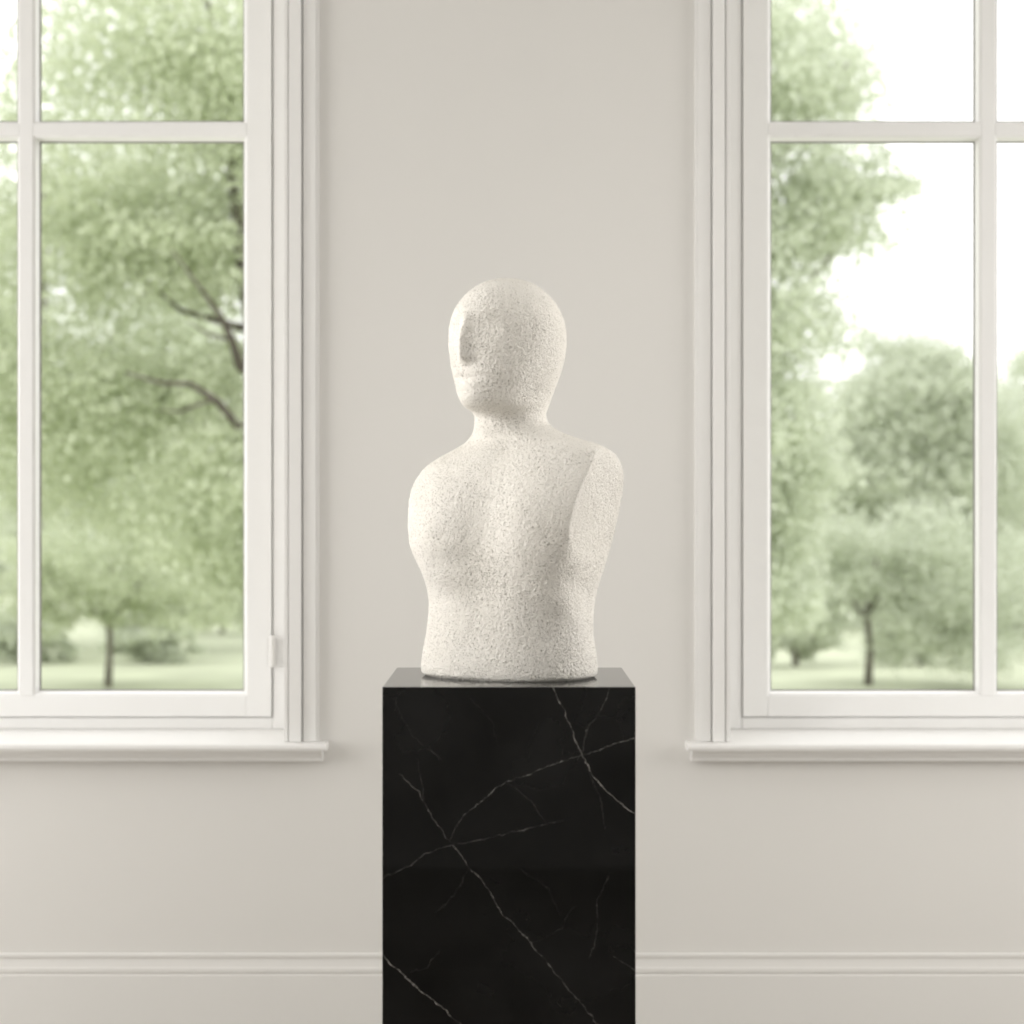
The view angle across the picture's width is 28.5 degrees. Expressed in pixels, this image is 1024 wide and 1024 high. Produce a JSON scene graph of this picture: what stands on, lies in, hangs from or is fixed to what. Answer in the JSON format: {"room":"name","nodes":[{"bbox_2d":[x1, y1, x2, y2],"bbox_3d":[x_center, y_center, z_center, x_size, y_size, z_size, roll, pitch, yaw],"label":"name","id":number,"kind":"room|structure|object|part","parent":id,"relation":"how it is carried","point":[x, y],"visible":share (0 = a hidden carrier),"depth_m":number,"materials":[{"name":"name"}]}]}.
{"room":"museum","nodes":[
{"label":"museum","id":0,"kind":"room"},
{"bbox_2d":[0,0,1023,952],"bbox_3d":[0.000,-0.372,5.210,6.600,3.500,0.420,0,0,0],"label":"wall","id":1,"kind":"structure","parent":0,"point":[549,145],"depth_m":5.00,"materials":[{"name":"paint"}]},
{"bbox_2d":[0,0,328,760],"bbox_3d":[-1.269,-0.602,5.145,1.628,2.431,0.430,0,0,0],"label":"window","id":2,"kind":"structure","parent":1,"relation":"in","point":[274,716],"depth_m":5.26,"materials":[{"name":"paint"}]},
{"bbox_3d":[-1.269,0.591,5.110,1.628,0.046,0.360,0,0,0],"label":"sill","id":3,"kind":"part","parent":2,"relation":"part of","materials":[{"name":"paint"}]},
{"bbox_3d":[-1.269,-0.625,4.985,1.582,2.384,0.030,0,0,0],"label":"casing","id":4,"kind":"part","parent":2,"relation":"part of","materials":[{"name":"paint"}]},
{"bbox_2d":[0,953,1023,1023],"bbox_3d":[0.000,1.236,4.995,6.400,0.284,0.010,0,0,0],"label":"baseboard","id":5,"kind":"structure","parent":1,"relation":"attached to","point":[36,988],"depth_m":4.99,"materials":[{"name":"paint"}]},
{"bbox_2d":[685,0,1023,760],"bbox_3d":[1.244,-0.602,5.145,1.628,2.431,0.430,0,0,0],"label":"window","id":6,"kind":"structure","parent":1,"relation":"in","point":[739,716],"depth_m":5.26,"materials":[{"name":"paint"}]},
{"bbox_3d":[1.244,-0.625,4.985,1.582,2.384,0.030,0,0,0],"label":"casing","id":7,"kind":"part","parent":6,"relation":"part of","materials":[{"name":"paint"}]},
{"bbox_3d":[1.244,0.591,5.110,1.628,0.046,0.360,0,0,0],"label":"sill","id":8,"kind":"part","parent":6,"relation":"part of","materials":[{"name":"paint"}]},
{"bbox_3d":[0.000,1.428,1.960,6.600,0.100,6.920,0,0,0],"label":"floor","id":9,"kind":"structure","parent":0,"visible":0},
{"bbox_2d":[382,668,635,1023],"bbox_3d":[-0.005,0.828,3.400,0.402,1.100,0.402,0,0,0],"label":"plinth","id":10,"kind":"object","parent":9,"relation":"on","point":[509,808],"visible":0.95,"depth_m":3.20,"materials":[{"name":"black stone"}]},
{"bbox_2d":[408,278,623,681],"bbox_3d":[0.006,-0.060,3.420,0.366,0.675,0.298,0,0,0],"label":"bust","id":11,"kind":"object","parent":10,"relation":"on","point":[511,530],"visible":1,"depth_m":3.33,"materials":[{"name":"stone"}]},
{"label":"outside","id":12,"kind":"structure","parent":0,"visible":0},
{"bbox_2d":[0,566,1023,688],"bbox_3d":[0.000,1.877,62.720,120.000,0.098,114.000,0,0,0],"label":"lawn","id":13,"kind":"structure","parent":12,"point":[833,668],"depth_m":23.72,"materials":[{"name":"green plant"}]},
{"bbox_2d":[0,603,79,661],"bbox_3d":[-6.040,1.478,24.979,1.451,0.803,1.031,0,0,0],"label":"shrub","id":14,"kind":"object","parent":13,"relation":"on","point":[8,636],"visible":0.35,"depth_m":24.86,"materials":[{"name":"green plant"}]},
{"bbox_2d":[0,462,110,595],"bbox_3d":[-11.776,0.014,46.924,9.119,4.399,6.270,0,0,0],"label":"tree","id":15,"kind":"object","parent":13,"relation":"on","point":[1,552],"visible":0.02,"depth_m":45.87,"materials":[{"name":"green plant"}]},
{"bbox_2d":[0,0,242,633],"bbox_3d":[-3.381,-1.732,17.408,5.698,7.229,4.644,0,0,11],"label":"tree","id":16,"kind":"object","parent":13,"relation":"on","point":[188,245],"visible":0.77,"depth_m":16.82,"materials":[{"name":"green plant"}]},
{"bbox_2d":[0,491,242,687],"bbox_3d":[-4.323,0.813,21.650,3.068,2.134,2.589,0,0,-24],"label":"tree","id":17,"kind":"object","parent":13,"relation":"on","point":[66,579],"visible":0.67,"depth_m":21.27,"materials":[{"name":"green plant"}]},
{"bbox_2d":[0,38,242,650],"bbox_3d":[-6.128,-2.154,26.920,8.625,8.063,7.118,0,0,6],"label":"tree","id":18,"kind":"object","parent":13,"relation":"on","point":[207,325],"visible":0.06,"depth_m":26.35,"materials":[{"name":"green plant"}]},
{"bbox_2d":[82,483,186,617],"bbox_3d":[-5.142,0.413,35.867,5.597,2.930,4.889,0,0,-13],"label":"tree","id":19,"kind":"object","parent":13,"relation":"on","point":[172,607],"visible":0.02,"depth_m":35.31,"materials":[{"name":"green plant"}]},
{"bbox_2d":[97,604,208,662],"bbox_3d":[-4.455,1.478,24.934,1.385,0.803,0.848,0,0,0],"label":"shrub","id":20,"kind":"object","parent":13,"relation":"on","point":[140,646],"visible":0.78,"depth_m":24.84,"materials":[{"name":"green plant"}]},
{"bbox_2d":[183,594,242,633],"bbox_3d":[-4.464,1.354,30.975,1.266,1.052,0.973,0,0,0],"label":"shrub","id":21,"kind":"object","parent":13,"relation":"on","point":[239,613],"visible":0.02,"depth_m":30.88,"materials":[{"name":"green plant"}]},
{"bbox_2d":[771,617,847,665],"bbox_3d":[3.457,1.379,24.544,1.363,1.002,0.871,0,0,0],"label":"shrub","id":22,"kind":"object","parent":13,"relation":"on","point":[802,651],"visible":0.2,"depth_m":24.52,"materials":[{"name":"green plant"}]},
{"bbox_3d":[3.458,1.478,24.600,0.090,0.803,0.079,0,0,0],"label":"stem","id":23,"kind":"part","parent":22,"relation":"part of","materials":[{"name":"green plant"}]},
{"bbox_2d":[780,446,919,589],"bbox_3d":[6.563,-0.059,45.953,7.203,4.427,6.074,0,0,15],"label":"tree","id":24,"kind":"object","parent":13,"relation":"on","point":[792,446],"visible":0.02,"depth_m":45.08,"materials":[{"name":"green plant"}]},
{"bbox_2d":[771,0,941,646],"bbox_3d":[1.934,-1.489,16.943,3.230,6.740,2.660,0,0,-8],"label":"tree","id":25,"kind":"object","parent":13,"relation":"on","point":[817,89],"visible":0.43,"depth_m":16.69,"materials":[{"name":"green plant"}]},
{"bbox_2d":[774,487,1023,688],"bbox_3d":[4.297,0.802,21.468,3.362,2.156,2.075,0,0,10],"label":"tree","id":26,"kind":"object","parent":13,"relation":"on","point":[950,607],"visible":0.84,"depth_m":21.26,"materials":[{"name":"green plant"}]},
{"bbox_2d":[778,317,1023,629],"bbox_3d":[6.630,-0.657,32.968,6.118,5.070,4.679,0,0,9],"label":"tree","id":27,"kind":"object","parent":13,"relation":"on","point":[920,400],"visible":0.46,"depth_m":32.20,"materials":[{"name":"green plant"}]},
{"bbox_2d":[863,583,962,664],"bbox_3d":[4.976,1.340,24.634,1.405,1.080,0.953,0,0,0],"label":"shrub","id":28,"kind":"object","parent":13,"relation":"on","point":[920,660],"visible":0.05,"depth_m":24.49,"materials":[{"name":"green plant"}]},
{"bbox_2d":[918,328,1023,581],"bbox_3d":[11.303,-0.927,40.977,6.909,5.680,4.850,0,0,-11],"label":"tree","id":29,"kind":"object","parent":13,"relation":"on","point":[1018,367],"visible":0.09,"depth_m":40.79,"materials":[{"name":"green plant"}]},
{"bbox_2d":[997,570,1023,643],"bbox_3d":[7.153,1.351,28.480,1.123,1.058,0.938,0,0,0],"label":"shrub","id":30,"kind":"object","parent":13,"relation":"on","point":[1016,625],"visible":0.09,"depth_m":28.31,"materials":[{"name":"green plant"}]}
]}

